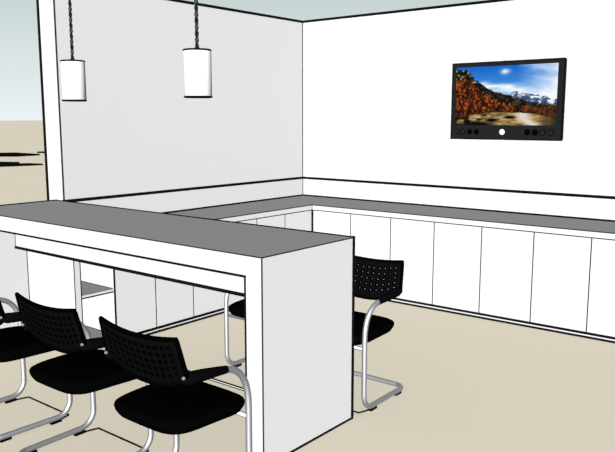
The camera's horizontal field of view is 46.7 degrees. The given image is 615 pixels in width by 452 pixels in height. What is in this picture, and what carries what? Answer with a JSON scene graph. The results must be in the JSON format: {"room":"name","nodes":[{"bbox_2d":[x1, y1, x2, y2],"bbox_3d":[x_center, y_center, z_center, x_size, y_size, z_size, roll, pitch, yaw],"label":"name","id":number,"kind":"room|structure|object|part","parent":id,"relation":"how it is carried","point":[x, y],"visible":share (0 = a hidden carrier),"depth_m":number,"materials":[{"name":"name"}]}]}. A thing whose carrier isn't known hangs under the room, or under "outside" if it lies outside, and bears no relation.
{"room":"office break room","nodes":[
{"label":"office break room","id":0,"kind":"room"},
{"bbox_2d":[0,152,39,156],"bbox_3d":[-14.734,-3.484,34.635,3.132,0.029,4.698,-4,10,-27],"label":"ground slab","id":1,"kind":"structure","parent":0,"point":[10,154],"depth_m":34.19,"materials":[{"name":"black"}]},
{"bbox_2d":[0,162,42,166],"bbox_3d":[-11.529,-2.382,27.246,2.490,0.029,3.381,-4,10,-27],"label":"ground slab","id":2,"kind":"structure","parent":0,"point":[2,164],"depth_m":26.55,"materials":[{"name":"black"}]},
{"bbox_2d":[60,0,86,101],"bbox_3d":[-1.548,-1.418,4.645,0.160,1.193,0.160,7,11,38],"label":"pendant lamp","id":3,"kind":"object","parent":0,"point":[73,77],"visible":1,"depth_m":4.65,"materials":[{"name":"white glass"}]},
{"bbox_3d":[-1.548,-1.544,4.626,0.023,0.905,0.023,7,11,38],"label":"cord","id":4,"kind":"part","parent":3,"relation":"part of","materials":[{"name":"black plastic"}]},
{"bbox_3d":[-1.548,-0.960,4.713,0.160,0.266,0.160,7,11,38],"label":"lamp shade","id":5,"kind":"part","parent":3,"relation":"part of","materials":[{"name":"white glass"}]},
{"bbox_2d":[36,0,302,199],"bbox_3d":[-1.011,-0.710,6.896,0.241,2.750,3.229,7,11,38],"label":"wall","id":6,"kind":"structure","parent":0,"point":[136,130],"depth_m":6.31,"materials":[{"name":"white paint"}]},
{"bbox_2d":[63,177,302,212],"bbox_3d":[-0.985,-0.271,6.807,0.025,0.219,3.024,7,11,38],"label":"backsplash","id":7,"kind":"structure","parent":6,"relation":"attached to","point":[192,198],"depth_m":6.79,"materials":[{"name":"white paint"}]},
{"bbox_2d":[183,0,211,97],"bbox_3d":[-0.613,-1.308,3.905,0.160,1.193,0.160,7,11,38],"label":"pendant lamp","id":8,"kind":"object","parent":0,"point":[197,66],"visible":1,"depth_m":3.91,"materials":[{"name":"white glass"}]},
{"bbox_3d":[-0.613,-1.433,3.886,0.023,0.905,0.023,7,11,38],"label":"cord","id":9,"kind":"part","parent":8,"relation":"part of","materials":[{"name":"black plastic"}]},
{"bbox_3d":[-0.613,-0.850,3.973,0.160,0.266,0.160,7,11,38],"label":"lamp shade","id":10,"kind":"part","parent":8,"relation":"part of","materials":[{"name":"white glass"}]},
{"bbox_2d":[0,120,614,451],"bbox_3d":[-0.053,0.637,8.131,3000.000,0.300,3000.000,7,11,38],"label":"floor","id":11,"kind":"structure","parent":0,"point":[470,384],"depth_m":4.50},
{"bbox_2d":[0,297,72,442],"bbox_3d":[-1.675,0.677,3.983,0.543,0.843,0.529,7,11,38],"label":"chair","id":12,"kind":"object","parent":11,"relation":"on","point":[16,343],"visible":0.57,"depth_m":3.91,"materials":[{"name":"black plastic"}]},
{"bbox_3d":[-1.777,0.410,3.814,0.535,0.266,0.095,7,11,38],"label":"backrest","id":13,"kind":"part","parent":12,"relation":"part of","materials":[{"name":"black plastic"}]},
{"bbox_3d":[-1.654,0.656,4.006,0.486,0.074,0.464,7,11,38],"label":"seat","id":14,"kind":"part","parent":12,"relation":"part of","materials":[{"name":"black fabric"}]},
{"bbox_2d":[28,251,116,337],"bbox_3d":[-1.781,0.450,5.380,0.606,0.882,0.342,7,11,38],"label":"shelf unit","id":15,"kind":"object","parent":11,"relation":"on","point":[55,282],"visible":0.39,"depth_m":5.32,"materials":[{"name":"white paint"}]},
{"bbox_3d":[-1.870,0.466,5.270,0.606,0.882,0.056,7,11,38],"label":"panel","id":16,"kind":"part","parent":15,"relation":"part of","materials":[{"name":"white paint"}]},
{"bbox_3d":[-1.762,0.822,5.446,0.590,0.032,0.276,7,11,38],"label":"shelf","id":17,"kind":"part","parent":15,"relation":"part of","materials":[{"name":"white paint"}]},
{"bbox_3d":[-1.762,0.469,5.393,0.590,0.032,0.276,7,11,38],"label":"shelf","id":18,"kind":"part","parent":15,"relation":"part of","materials":[{"name":"white paint"}]},
{"bbox_3d":[-1.679,0.431,5.508,0.604,0.879,0.012,7,11,38],"label":"panel","id":19,"kind":"part","parent":15,"relation":"part of","materials":[{"name":"white paint"}]},
{"bbox_2d":[15,292,153,451],"bbox_3d":[-1.119,0.743,3.543,0.543,0.843,0.529,7,11,38],"label":"chair","id":20,"kind":"object","parent":11,"relation":"on","point":[84,368],"visible":0.9,"depth_m":3.42,"materials":[{"name":"black plastic"}]},
{"bbox_3d":[-1.221,0.476,3.374,0.535,0.266,0.095,7,11,38],"label":"backrest","id":21,"kind":"part","parent":20,"relation":"part of","materials":[{"name":"black plastic"}]},
{"bbox_3d":[-1.098,0.722,3.566,0.486,0.074,0.464,7,11,38],"label":"seat","id":22,"kind":"part","parent":20,"relation":"part of","materials":[{"name":"black fabric"}]},
{"bbox_2d":[114,270,157,334],"bbox_3d":[-1.562,0.457,5.673,0.639,0.788,0.380,7,11,38],"label":"base cabinet","id":23,"kind":"object","parent":11,"relation":"on","point":[134,293],"visible":0.33,"depth_m":5.49,"materials":[{"name":"white paint"}]},
{"bbox_2d":[155,278,194,332],"bbox_3d":[-1.320,0.412,5.973,0.639,0.788,0.394,7,11,38],"label":"base cabinet","id":24,"kind":"object","parent":11,"relation":"on","point":[174,301],"visible":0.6,"depth_m":5.79,"materials":[{"name":"white paint"}]},
{"bbox_2d":[99,316,252,451],"bbox_3d":[-0.585,0.806,3.121,0.543,0.843,0.529,7,11,38],"label":"chair","id":25,"kind":"object","parent":11,"relation":"on","point":[176,400],"visible":1,"depth_m":3.00,"materials":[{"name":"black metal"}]},
{"bbox_3d":[-0.688,0.539,2.952,0.535,0.266,0.095,7,11,38],"label":"backrest","id":26,"kind":"part","parent":25,"relation":"part of","materials":[{"name":"black plastic"}]},
{"bbox_3d":[-0.565,0.785,3.144,0.486,0.074,0.464,7,11,38],"label":"seat","id":27,"kind":"part","parent":25,"relation":"part of","materials":[{"name":"black fabric"}]},
{"bbox_3d":[-0.596,0.884,3.120,0.518,0.664,0.496,7,11,38],"label":"tube frame","id":28,"kind":"part","parent":25,"relation":"part of","materials":[{"name":"grey metal"}]},
{"bbox_2d":[0,199,354,451],"bbox_3d":[-1.109,0.485,4.574,2.902,1.053,0.759,7,11,38],"label":"bar table","id":29,"kind":"object","parent":11,"relation":"on","point":[297,287],"visible":0.85,"depth_m":3.81,"materials":[{"name":"white paint"}]},
{"bbox_3d":[-2.298,0.430,5.308,0.112,0.946,0.413,7,11,38],"label":"panel","id":30,"kind":"part","parent":29,"relation":"part of","materials":[{"name":"white paint"}]},
{"bbox_3d":[-0.682,0.990,4.690,2.054,0.020,0.017,7,11,38],"label":"floor rail","id":31,"kind":"part","parent":29,"relation":"part of","materials":[{"name":"black plastic"}]},
{"bbox_3d":[-0.022,0.618,3.716,0.120,1.044,0.756,7,11,38],"label":"panel","id":32,"kind":"part","parent":29,"relation":"part of","materials":[{"name":"white paint"}]},
{"bbox_2d":[193,286,224,321],"bbox_3d":[-1.073,0.367,6.278,0.639,0.788,0.394,7,11,38],"label":"base cabinet","id":33,"kind":"object","parent":11,"relation":"on","point":[207,303],"visible":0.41,"depth_m":6.09,"materials":[{"name":"white paint"}]},
{"bbox_2d":[224,293,244,366],"bbox_3d":[-0.219,0.557,4.786,0.543,0.843,0.529,7,11,38],"label":"chair","id":34,"kind":"object","parent":11,"relation":"on","point":[236,309],"visible":0.06,"depth_m":4.76,"materials":[{"name":"black plastic"}]},
{"bbox_3d":[-0.239,0.544,4.758,0.486,0.074,0.464,7,11,38],"label":"seat","id":35,"kind":"part","parent":34,"relation":"part of","materials":[{"name":"black fabric"}]},
{"bbox_2d":[228,219,256,311],"bbox_3d":[-0.826,0.321,6.583,0.639,0.788,0.394,7,11,38],"label":"base cabinet","id":36,"kind":"object","parent":11,"relation":"on","point":[232,298],"visible":0.11,"depth_m":6.37,"materials":[{"name":"white paint"}]},
{"bbox_2d":[256,215,284,227],"bbox_3d":[-0.580,0.276,6.888,0.639,0.788,0.394,7,11,38],"label":"base cabinet","id":37,"kind":"object","parent":11,"relation":"on","point":[276,221],"visible":0.1,"depth_m":6.67,"materials":[{"name":"white paint"}]},
{"bbox_2d":[285,211,310,230],"bbox_3d":[-0.328,0.229,7.199,0.639,0.788,0.410,7,11,38],"label":"base cabinet","id":38,"kind":"object","parent":11,"relation":"on","point":[301,220],"visible":0.1,"depth_m":6.97,"materials":[{"name":"white paint"}]},
{"bbox_2d":[311,210,313,230],"bbox_3d":[0.047,0.229,7.184,0.044,0.784,0.035,7,11,38],"label":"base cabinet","id":39,"kind":"object","parent":11,"relation":"on","point":[312,211],"visible":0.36,"depth_m":7.13,"materials":[{"name":"white paint"}]},
{"bbox_2d":[314,211,350,235],"bbox_3d":[0.432,0.221,7.258,0.449,0.788,0.639,7,11,38],"label":"base cabinet","id":40,"kind":"object","parent":11,"relation":"on","point":[325,222],"visible":0.1,"depth_m":6.97,"materials":[{"name":"white paint"}]},
{"bbox_2d":[351,214,390,301],"bbox_3d":[0.783,0.262,6.980,0.449,0.788,0.639,7,11,38],"label":"base cabinet","id":41,"kind":"object","parent":11,"relation":"on","point":[372,234],"visible":0.21,"depth_m":6.70,"materials":[{"name":"white paint"}]},
{"bbox_2d":[354,255,403,413],"bbox_3d":[0.268,0.622,4.356,0.543,0.843,0.529,7,11,38],"label":"chair","id":42,"kind":"object","parent":11,"relation":"on","point":[368,327],"visible":0.62,"depth_m":4.32,"materials":[{"name":"black plastic"}]},
{"bbox_3d":[0.248,0.608,4.328,0.486,0.074,0.464,7,11,38],"label":"seat","id":43,"kind":"part","parent":42,"relation":"part of","materials":[{"name":"black fabric"}]},
{"bbox_3d":[0.279,0.696,4.380,0.518,0.664,0.496,7,11,38],"label":"tube frame","id":44,"kind":"part","parent":42,"relation":"part of","materials":[{"name":"grey metal"}]},
{"bbox_3d":[0.371,0.317,4.440,0.535,0.266,0.095,7,11,38],"label":"backrest","id":45,"kind":"part","parent":42,"relation":"part of","materials":[{"name":"black plastic"}]},
{"bbox_2d":[389,218,434,308],"bbox_3d":[1.134,0.303,6.703,0.449,0.788,0.639,7,11,38],"label":"base cabinet","id":46,"kind":"object","parent":11,"relation":"on","point":[412,242],"visible":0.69,"depth_m":6.44,"materials":[{"name":"white paint"}]},
{"bbox_2d":[431,223,481,317],"bbox_3d":[1.485,0.345,6.425,0.449,0.788,0.639,7,11,38],"label":"base cabinet","id":47,"kind":"object","parent":11,"relation":"on","point":[457,248],"visible":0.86,"depth_m":6.18,"materials":[{"name":"white paint"}]},
{"bbox_2d":[478,227,534,326],"bbox_3d":[1.836,0.386,6.147,0.449,0.788,0.639,7,11,38],"label":"base cabinet","id":48,"kind":"object","parent":11,"relation":"on","point":[507,256],"visible":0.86,"depth_m":5.90,"materials":[{"name":"white paint"}]},
{"bbox_2d":[529,233,591,337],"bbox_3d":[2.187,0.428,5.870,0.449,0.788,0.639,7,11,38],"label":"base cabinet","id":49,"kind":"object","parent":11,"relation":"on","point":[561,263],"visible":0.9,"depth_m":5.62,"materials":[{"name":"white paint"}]},
{"bbox_2d":[586,238,614,342],"bbox_3d":[2.538,0.469,5.592,0.449,0.788,0.639,7,11,38],"label":"base cabinet","id":50,"kind":"object","parent":11,"relation":"on","point":[601,306],"visible":1,"depth_m":5.43,"materials":[{"name":"white paint"}]},
{"bbox_2d":[302,0,614,195],"bbox_3d":[1.846,-0.661,6.535,4.724,2.739,0.229,7,11,38],"label":"wall","id":51,"kind":"structure","parent":0,"point":[377,87],"depth_m":6.76,"materials":[{"name":"white paint"}]},
{"bbox_2d":[169,196,614,240],"bbox_3d":[0.846,0.072,5.375,4.703,0.059,3.003,7,11,38],"label":"countertop","id":52,"kind":"structure","parent":51,"relation":"attached to","point":[605,230],"depth_m":6.41,"materials":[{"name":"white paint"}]},
{"bbox_2d":[302,177,614,221],"bbox_3d":[1.780,-0.227,6.511,4.718,0.219,0.025,7,11,38],"label":"backsplash","id":53,"kind":"structure","parent":51,"relation":"attached to","point":[551,204],"depth_m":6.70,"materials":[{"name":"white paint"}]},
{"bbox_2d":[450,57,566,140],"bbox_3d":[1.770,-1.118,6.358,1.046,0.696,0.053,7,11,38],"label":"wall screen","id":54,"kind":"object","parent":51,"relation":"attached to","point":[511,99],"visible":1,"depth_m":6.32,"materials":[{"name":"black plastic"}]}
]}

